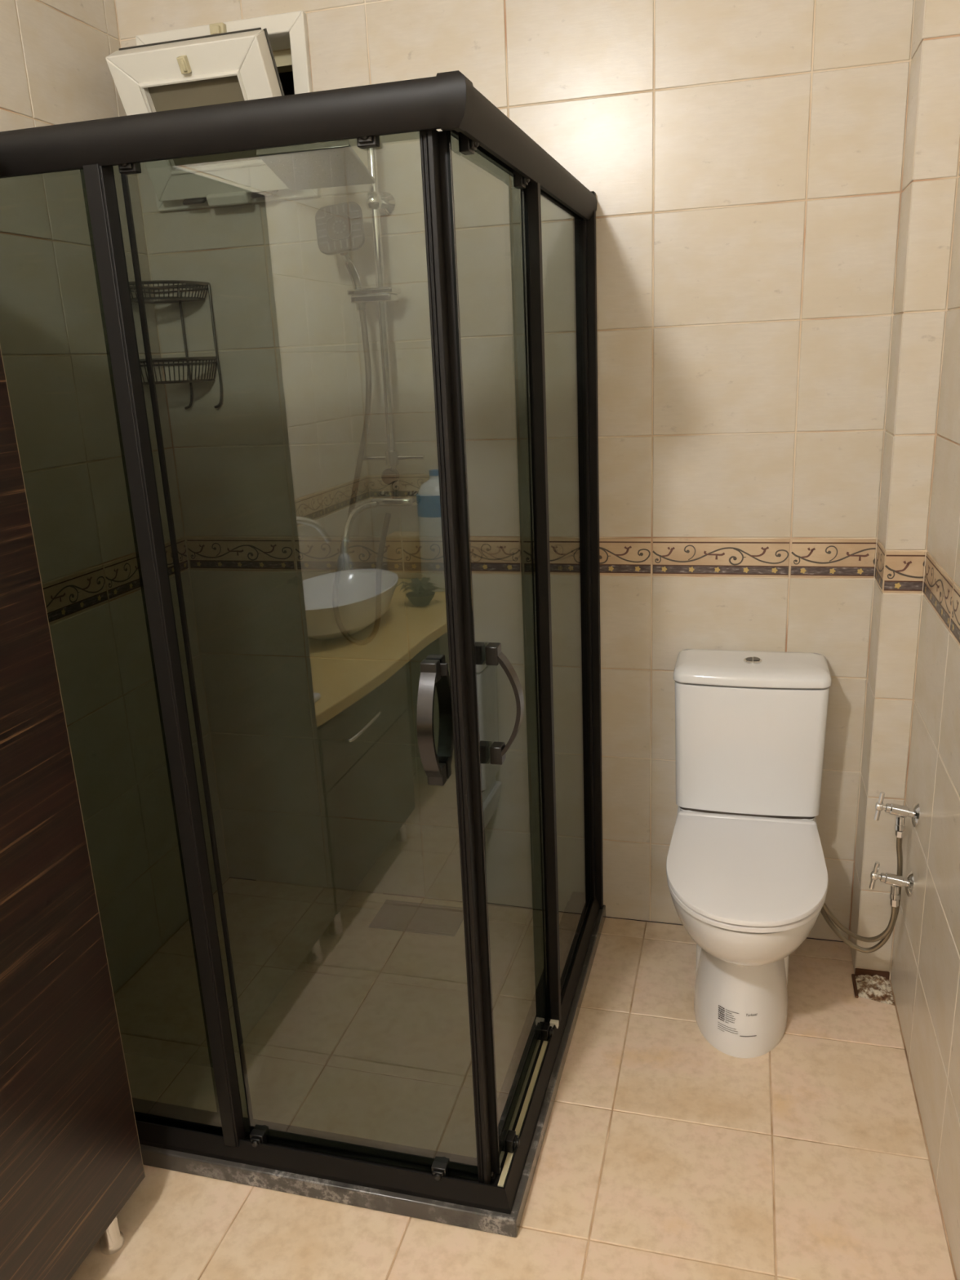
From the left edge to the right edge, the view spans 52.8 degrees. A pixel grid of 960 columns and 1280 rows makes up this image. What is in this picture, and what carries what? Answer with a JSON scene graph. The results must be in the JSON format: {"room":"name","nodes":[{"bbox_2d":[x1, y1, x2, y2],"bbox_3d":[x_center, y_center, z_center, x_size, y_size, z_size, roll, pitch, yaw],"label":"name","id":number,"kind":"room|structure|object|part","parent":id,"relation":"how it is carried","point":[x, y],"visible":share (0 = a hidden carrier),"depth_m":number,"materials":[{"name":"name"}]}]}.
{"room":"bathroom","nodes":[
{"label":"bathroom","id":0,"kind":"room"},
{"bbox_2d":[0,0,228,995],"bbox_3d":[-1.362,0.043,1.061,0.100,2.720,3.602,2,17,15],"label":"wall","id":1,"kind":"structure","parent":0,"point":[55,69],"depth_m":2.35,"materials":[{"name":"tile"}]},
{"bbox_2d":[50,576,92,601],"bbox_3d":[-0.983,-0.105,2.257,0.001,0.034,0.257,2,17,15],"label":"print","id":2,"kind":"object","parent":1,"relation":"on","point":[91,578],"depth_m":2.28},
{"bbox_2d":[61,595,101,614],"bbox_3d":[-0.978,-0.067,2.279,0.001,0.014,0.279,2,17,15],"label":"flower","id":3,"kind":"object","parent":1,"relation":"on","point":[82,604],"depth_m":2.34,"materials":[{"name":"tile"}]},
{"bbox_2d":[111,550,167,580],"bbox_3d":[-0.898,-0.197,2.563,0.001,0.034,0.257,2,17,15],"label":"print","id":4,"kind":"object","parent":1,"relation":"on","point":[117,570],"depth_m":2.47},
{"bbox_2d":[113,567,173,594],"bbox_3d":[-0.893,-0.160,2.585,0.001,0.014,0.279,2,17,15],"label":"flower","id":5,"kind":"object","parent":1,"relation":"on","point":[115,591],"depth_m":2.52,"materials":[{"name":"tile"}]},
{"bbox_2d":[70,877,957,1279],"bbox_3d":[-0.314,1.317,1.206,1.931,0.100,3.505,2,17,15],"label":"floor","id":6,"kind":"structure","parent":0,"point":[665,1153],"depth_m":2.06,"materials":[{"name":"tile"}]},
{"bbox_2d":[0,345,145,1279],"bbox_3d":[-0.962,0.259,1.359,0.519,1.905,0.589,2,17,15],"label":"tall cabinet","id":7,"kind":"object","parent":6,"relation":"on","point":[71,1160],"visible":1,"depth_m":1.52,"materials":[{"name":"brown wood"}]},
{"bbox_3d":[-0.680,1.067,1.770,0.052,0.100,0.052,2,17,15],"label":"leg","id":8,"kind":"part","parent":7,"relation":"part of","materials":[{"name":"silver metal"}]},
{"bbox_2d":[139,901,605,1237],"bbox_3d":[-0.357,0.900,2.403,1.193,0.040,1.077,2,17,15],"label":"marble curb","id":9,"kind":"object","parent":6,"relation":"on","point":[460,1215],"visible":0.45,"depth_m":1.88,"materials":[{"name":"grey stone"}]},
{"bbox_2d":[0,70,603,1213],"bbox_3d":[-0.402,-0.007,2.133,1.193,1.854,1.090,2,17,15],"label":"shower enclosure","id":10,"kind":"object","parent":9,"relation":"on","point":[449,102],"visible":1,"depth_m":1.67,"materials":[{"name":"black metal"}]},
{"bbox_3d":[-0.579,-0.726,1.426,1.175,0.059,0.059,2,17,15],"label":"rail","id":11,"kind":"part","parent":10,"relation":"part of","materials":[{"name":"black metal"}]},
{"bbox_3d":[-0.500,0.979,1.963,1.092,0.002,0.034,2,17,15],"label":"track plate","id":12,"kind":"part","parent":10,"relation":"part of","materials":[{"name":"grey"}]},
{"bbox_3d":[-0.498,0.996,1.946,1.166,0.043,0.082,2,17,15],"label":"rail","id":13,"kind":"part","parent":10,"relation":"part of","materials":[{"name":"black metal"}]},
{"bbox_3d":[-0.080,0.140,1.522,0.025,0.180,0.042,2,17,15],"label":"handle","id":14,"kind":"part","parent":10,"relation":"part of","materials":[{"name":"silver metal"}]},
{"bbox_3d":[-0.078,0.048,1.520,0.027,0.032,0.021,2,17,15],"label":"handle mount","id":15,"kind":"part","parent":10,"relation":"part of","materials":[{"name":"black plastic"}]},
{"bbox_3d":[-0.070,0.041,1.546,0.027,0.032,0.021,2,17,15],"label":"handle mount","id":16,"kind":"part","parent":10,"relation":"part of","materials":[{"name":"black plastic"}]},
{"bbox_3d":[-0.070,0.217,1.569,0.027,0.032,0.021,2,17,15],"label":"handle mount","id":17,"kind":"part","parent":10,"relation":"part of","materials":[{"name":"black plastic"}]},
{"bbox_3d":[-0.063,0.209,1.595,0.027,0.032,0.021,2,17,15],"label":"handle mount","id":18,"kind":"part","parent":10,"relation":"part of","materials":[{"name":"black plastic"}]},
{"bbox_3d":[-0.060,0.118,1.593,0.025,0.180,0.042,2,17,15],"label":"handle","id":19,"kind":"part","parent":10,"relation":"part of","materials":[{"name":"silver metal"}]},
{"bbox_3d":[-0.005,0.022,1.599,0.021,0.032,0.027,2,17,15],"label":"handle mount","id":20,"kind":"part","parent":10,"relation":"part of","materials":[{"name":"black plastic"}]},
{"bbox_3d":[0.003,0.191,1.648,0.021,0.032,0.027,2,17,15],"label":"handle mount","id":21,"kind":"part","parent":10,"relation":"part of","materials":[{"name":"black plastic"}]},
{"bbox_3d":[0.022,0.023,1.592,0.021,0.032,0.027,2,17,15],"label":"handle mount","id":22,"kind":"part","parent":10,"relation":"part of","materials":[{"name":"black plastic"}]},
{"bbox_3d":[0.030,0.192,1.641,0.021,0.032,0.027,2,17,15],"label":"handle mount","id":23,"kind":"part","parent":10,"relation":"part of","materials":[{"name":"black plastic"}]},
{"bbox_3d":[0.050,0.108,1.610,0.043,0.180,0.025,2,17,15],"label":"handle","id":24,"kind":"part","parent":10,"relation":"part of","materials":[{"name":"silver metal"}]},
{"bbox_3d":[0.097,-0.850,1.748,0.059,0.059,1.073,2,17,16],"label":"rail","id":25,"kind":"part","parent":10,"relation":"part of","materials":[{"name":"black metal"}]},
{"bbox_3d":[0.145,0.858,2.278,0.046,0.002,0.945,2,17,15],"label":"track plate","id":26,"kind":"part","parent":10,"relation":"part of","materials":[{"name":"grey metal"}]},
{"bbox_3d":[0.159,0.875,2.257,0.082,0.043,1.064,2,17,16],"label":"rail","id":27,"kind":"part","parent":10,"relation":"part of","materials":[{"name":"black metal"}]},
{"bbox_2d":[368,899,463,937],"bbox_3d":[-0.175,0.799,2.787,0.255,0.006,0.145,2,17,15],"label":"floor drain","id":28,"kind":"object","parent":6,"relation":"on","point":[396,915],"visible":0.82,"depth_m":2.78,"materials":[{"name":"silver metal"}]},
{"bbox_2d":[666,648,831,1057],"bbox_3d":[0.616,0.496,2.245,0.360,0.817,0.633,2,17,15],"label":"toilet","id":29,"kind":"object","parent":6,"relation":"on","point":[747,873],"visible":1,"depth_m":2.25,"materials":[{"name":"white ceramic"}]},
{"bbox_2d":[717,1004,756,1036],"bbox_3d":[0.578,0.858,2.175,0.084,0.055,0.029,2,17,15],"label":"print","id":30,"kind":"object","parent":29,"relation":"attached to","point":[733,1020],"depth_m":2.17,"materials":[{"name":"grey"}]},
{"bbox_3d":[0.626,0.696,2.308,0.341,0.396,0.622,2,17,15],"label":"bowl","id":31,"kind":"part","parent":29,"relation":"part of","materials":[{"name":"white ceramic"}]},
{"bbox_3d":[0.595,0.521,2.173,0.343,0.013,0.468,2,17,15],"label":"seat","id":32,"kind":"part","parent":29,"relation":"part of","materials":[{"name":"white plastic"}]},
{"bbox_3d":[0.593,0.507,2.160,0.347,0.014,0.459,2,17,15],"label":"seat lid","id":33,"kind":"part","parent":29,"relation":"part of","materials":[{"name":"white plastic"}]},
{"bbox_3d":[0.664,0.249,2.397,0.353,0.334,0.188,2,17,15],"label":"tank","id":34,"kind":"part","parent":29,"relation":"part of","materials":[{"name":"white ceramic"}]},
{"bbox_3d":[0.655,0.067,2.341,0.360,0.037,0.194,2,17,15],"label":"tank lid","id":35,"kind":"part","parent":29,"relation":"part of","materials":[{"name":"white ceramic"}]},
{"bbox_2d":[851,968,895,1005],"bbox_3d":[0.969,0.853,2.386,0.090,0.021,0.109,2,17,15],"label":"plaster patch","id":36,"kind":"object","parent":6,"relation":"on","point":[873,984],"visible":1,"depth_m":2.40,"materials":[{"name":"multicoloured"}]},
{"bbox_2d":[114,0,915,941],"bbox_3d":[0.095,-0.446,2.517,2.126,2.720,0.120,2,17,15],"label":"wall","id":37,"kind":"structure","parent":0,"point":[742,160],"depth_m":2.40,"materials":[{"name":"tile"}]},
{"bbox_2d":[128,280,222,409],"bbox_3d":[-0.801,-0.758,2.512,0.176,0.320,0.175,2,17,15],"label":"caddy","id":38,"kind":"object","parent":37,"relation":"attached to","point":[184,284],"visible":0.88,"depth_m":2.50,"materials":[{"name":"black metal"}]},
{"bbox_2d":[128,280,209,303],"bbox_3d":[-0.808,-0.891,2.475,0.173,0.043,0.174,2,17,15],"label":"basket","id":39,"kind":"object","parent":38,"relation":"on","point":[184,284],"depth_m":2.46,"materials":[{"name":"black metal"}]},
{"bbox_2d":[139,355,217,384],"bbox_3d":[-0.800,-0.704,2.529,0.173,0.063,0.174,2,17,15],"label":"basket","id":40,"kind":"object","parent":38,"relation":"on","point":[189,374],"depth_m":2.49,"materials":[{"name":"black metal"}]},
{"bbox_2d":[105,10,321,212],"bbox_3d":[-0.574,-1.342,2.554,0.854,0.924,0.775,2,17,15],"label":"window","id":41,"kind":"structure","parent":37,"relation":"in","point":[235,60],"depth_m":2.28,"materials":[{"name":"white plastic"}]},
{"bbox_3d":[-0.647,-1.234,2.302,0.252,0.193,0.006,2,44,15],"label":"pane","id":42,"kind":"part","parent":41,"relation":"part of","materials":[{"name":"brown"}]},
{"bbox_2d":[195,543,276,555],"bbox_3d":[-0.689,-0.255,2.728,0.257,0.034,0.001,2,17,15],"label":"print","id":43,"kind":"object","parent":37,"relation":"on","point":[203,545],"depth_m":2.73},
{"bbox_2d":[196,561,285,567],"bbox_3d":[-0.676,-0.213,2.737,0.279,0.014,0.001,2,17,15],"label":"flower","id":44,"kind":"object","parent":37,"relation":"on","point":[220,563],"depth_m":2.74,"materials":[{"name":"tile"}]},
{"bbox_2d":[256,140,424,645],"bbox_3d":[-0.306,-0.597,2.355,0.277,1.320,0.301,2,17,15],"label":"shower column","id":45,"kind":"structure","parent":37,"relation":"attached to","point":[340,228],"depth_m":2.31,"materials":[{"name":"silver metal"}]},
{"bbox_3d":[-0.313,-0.270,2.483,0.035,0.160,0.135,10,21,38],"label":"bath spout","id":46,"kind":"part","parent":45,"relation":"part of","materials":[{"name":"silver metal"}]},
{"bbox_2d":[347,286,400,304],"bbox_3d":[-0.256,-0.834,2.346,0.114,0.032,0.070,2,17,15],"label":"soap shelf","id":47,"kind":"object","parent":45,"relation":"attached to","point":[378,295],"depth_m":2.32,"materials":[{"name":"silver metal"}]},
{"bbox_3d":[-0.227,-0.417,2.461,0.040,0.040,0.034,2,17,15],"label":"diverter knob","id":48,"kind":"part","parent":45,"relation":"part of","materials":[{"name":"silver metal"}]},
{"bbox_2d":[303,544,389,554],"bbox_3d":[-0.365,-0.244,2.641,0.257,0.034,0.001,2,17,15],"label":"print","id":49,"kind":"object","parent":37,"relation":"on","point":[312,546],"depth_m":2.64},
{"bbox_2d":[304,562,399,568],"bbox_3d":[-0.353,-0.203,2.650,0.279,0.014,0.001,2,17,15],"label":"flower","id":50,"kind":"object","parent":37,"relation":"on","point":[306,565],"depth_m":2.65,"materials":[{"name":"tile"}]},
{"bbox_2d":[411,545,503,555],"bbox_3d":[-0.061,-0.235,2.559,0.257,0.034,0.001,2,17,15],"label":"print","id":51,"kind":"object","parent":37,"relation":"on","point":[502,546],"depth_m":2.54},
{"bbox_2d":[411,564,512,569],"bbox_3d":[-0.049,-0.194,2.568,0.279,0.014,0.001,2,17,15],"label":"flower","id":52,"kind":"object","parent":37,"relation":"on","point":[414,566],"depth_m":2.55,"materials":[{"name":"tile"}]},
{"bbox_2d":[557,565,640,571],"bbox_3d":[0.271,-0.184,2.482,0.279,0.014,0.001,2,17,15],"label":"flower","id":53,"kind":"object","parent":37,"relation":"on","point":[611,568],"depth_m":2.46,"materials":[{"name":"tile"}]},
{"bbox_2d":[571,546,631,555],"bbox_3d":[0.259,-0.225,2.473,0.257,0.034,0.001,2,17,15],"label":"print","id":54,"kind":"object","parent":37,"relation":"on","point":[625,547],"depth_m":2.45},
{"bbox_2d":[662,546,768,559],"bbox_3d":[0.579,-0.215,2.387,0.257,0.034,0.001,2,17,15],"label":"print","id":55,"kind":"object","parent":37,"relation":"on","point":[764,549],"depth_m":2.39},
{"bbox_2d":[662,566,777,573],"bbox_3d":[0.591,-0.174,2.395,0.279,0.014,0.001,2,17,15],"label":"flower","id":56,"kind":"object","parent":37,"relation":"on","point":[745,570],"depth_m":2.40,"materials":[{"name":"tile"}]},
{"bbox_2d":[800,568,862,573],"bbox_3d":[0.845,-0.166,2.326,0.143,0.014,0.001,2,17,15],"label":"flower","id":57,"kind":"object","parent":37,"relation":"on","point":[802,571],"depth_m":2.33,"materials":[{"name":"tile"}]},
{"bbox_2d":[800,547,868,560],"bbox_3d":[0.849,-0.205,2.314,0.154,0.032,0.001,2,17,15],"label":"print","id":58,"kind":"object","parent":37,"relation":"on","point":[847,553],"depth_m":2.31},
{"bbox_2d":[890,162,959,1279],"bbox_3d":[0.593,0.104,0.534,0.101,2.720,3.602,2,17,15],"label":"wall","id":59,"kind":"structure","parent":0,"point":[925,973],"depth_m":1.91,"materials":[{"name":"tile"}]},
{"bbox_2d":[869,861,914,900],"bbox_3d":[0.928,0.542,2.180,0.092,0.087,0.058,2,17,15],"label":"angle valve","id":60,"kind":"object","parent":59,"relation":"attached to","point":[895,882],"visible":0.99,"depth_m":2.17,"materials":[{"name":"silver metal"}]},
{"bbox_2d":[822,899,898,942],"bbox_3d":[0.860,0.622,2.326,0.049,0.148,0.312,-10,18,-25],"label":"supply hose","id":61,"kind":"object","parent":60,"relation":"attached to","point":[894,904],"visible":0.72,"depth_m":2.26,"materials":[{"name":"silver metal"}]},
{"bbox_3d":[0.892,0.532,2.188,0.018,0.069,0.022,2,17,15],"label":"cross handle","id":62,"kind":"part","parent":60,"relation":"part of","materials":[{"name":"silver metal"}]},
{"bbox_2d":[889,884,899,900],"bbox_3d":[0.935,0.569,2.182,0.021,0.034,0.026,2,17,15],"label":"outlet","id":63,"kind":"object","parent":60,"relation":"attached to","point":[895,889],"depth_m":2.17,"materials":[{"name":"silver metal"}]},
{"bbox_2d":[874,791,919,831],"bbox_3d":[0.922,0.379,2.138,0.092,0.087,0.058,2,17,15],"label":"angle valve","id":64,"kind":"object","parent":59,"relation":"attached to","point":[901,812],"visible":1,"depth_m":2.13,"materials":[{"name":"silver metal"}]},
{"bbox_2d":[820,830,904,953],"bbox_3d":[0.869,0.559,2.302,0.052,0.355,0.283,-15,20,-36],"label":"supply hose","id":65,"kind":"object","parent":64,"relation":"attached to","point":[900,834],"visible":0.66,"depth_m":2.27,"materials":[{"name":"silver metal"}]},
{"bbox_3d":[0.885,0.368,2.145,0.018,0.069,0.022,2,17,15],"label":"cross handle","id":66,"kind":"part","parent":64,"relation":"part of","materials":[{"name":"silver metal"}]},
{"bbox_2d":[894,815,905,831],"bbox_3d":[0.929,0.406,2.139,0.021,0.034,0.026,2,17,15],"label":"outlet","id":67,"kind":"object","parent":64,"relation":"attached to","point":[900,825],"depth_m":2.13,"materials":[{"name":"silver metal"}]},
{"bbox_2d":[848,0,959,979],"bbox_3d":[0.949,-0.428,2.141,0.087,2.622,0.149,2,17,15],"label":"wall","id":68,"kind":"structure","parent":59,"relation":"attached to","point":[931,160],"depth_m":2.08,"materials":[{"name":"tile"}]},
{"bbox_2d":[894,582,901,588],"bbox_3d":[0.932,-0.121,2.158,0.014,0.014,0.001,2,17,15],"label":"flower","id":69,"kind":"object","parent":68,"relation":"on","point":[897,585],"depth_m":2.16,"materials":[{"name":"yellow tile"}]},
{"bbox_2d":[895,560,911,572],"bbox_3d":[0.939,-0.163,2.143,0.032,0.026,0.001,2,17,15],"label":"print","id":70,"kind":"object","parent":68,"relation":"on","point":[908,562],"depth_m":2.14},
{"bbox_2d":[924,586,949,624],"bbox_3d":[0.939,-0.074,1.992,0.001,0.014,0.279,2,17,15],"label":"border","id":71,"kind":"object","parent":59,"relation":"on","point":[925,587],"depth_m":1.97,"materials":[{"name":"beige tile"}]},
{"bbox_2d":[926,564,949,599],"bbox_3d":[0.941,-0.117,1.991,0.001,0.034,0.257,2,17,15],"label":"print","id":72,"kind":"object","parent":59,"relation":"on","point":[946,597],"depth_m":1.98}
]}

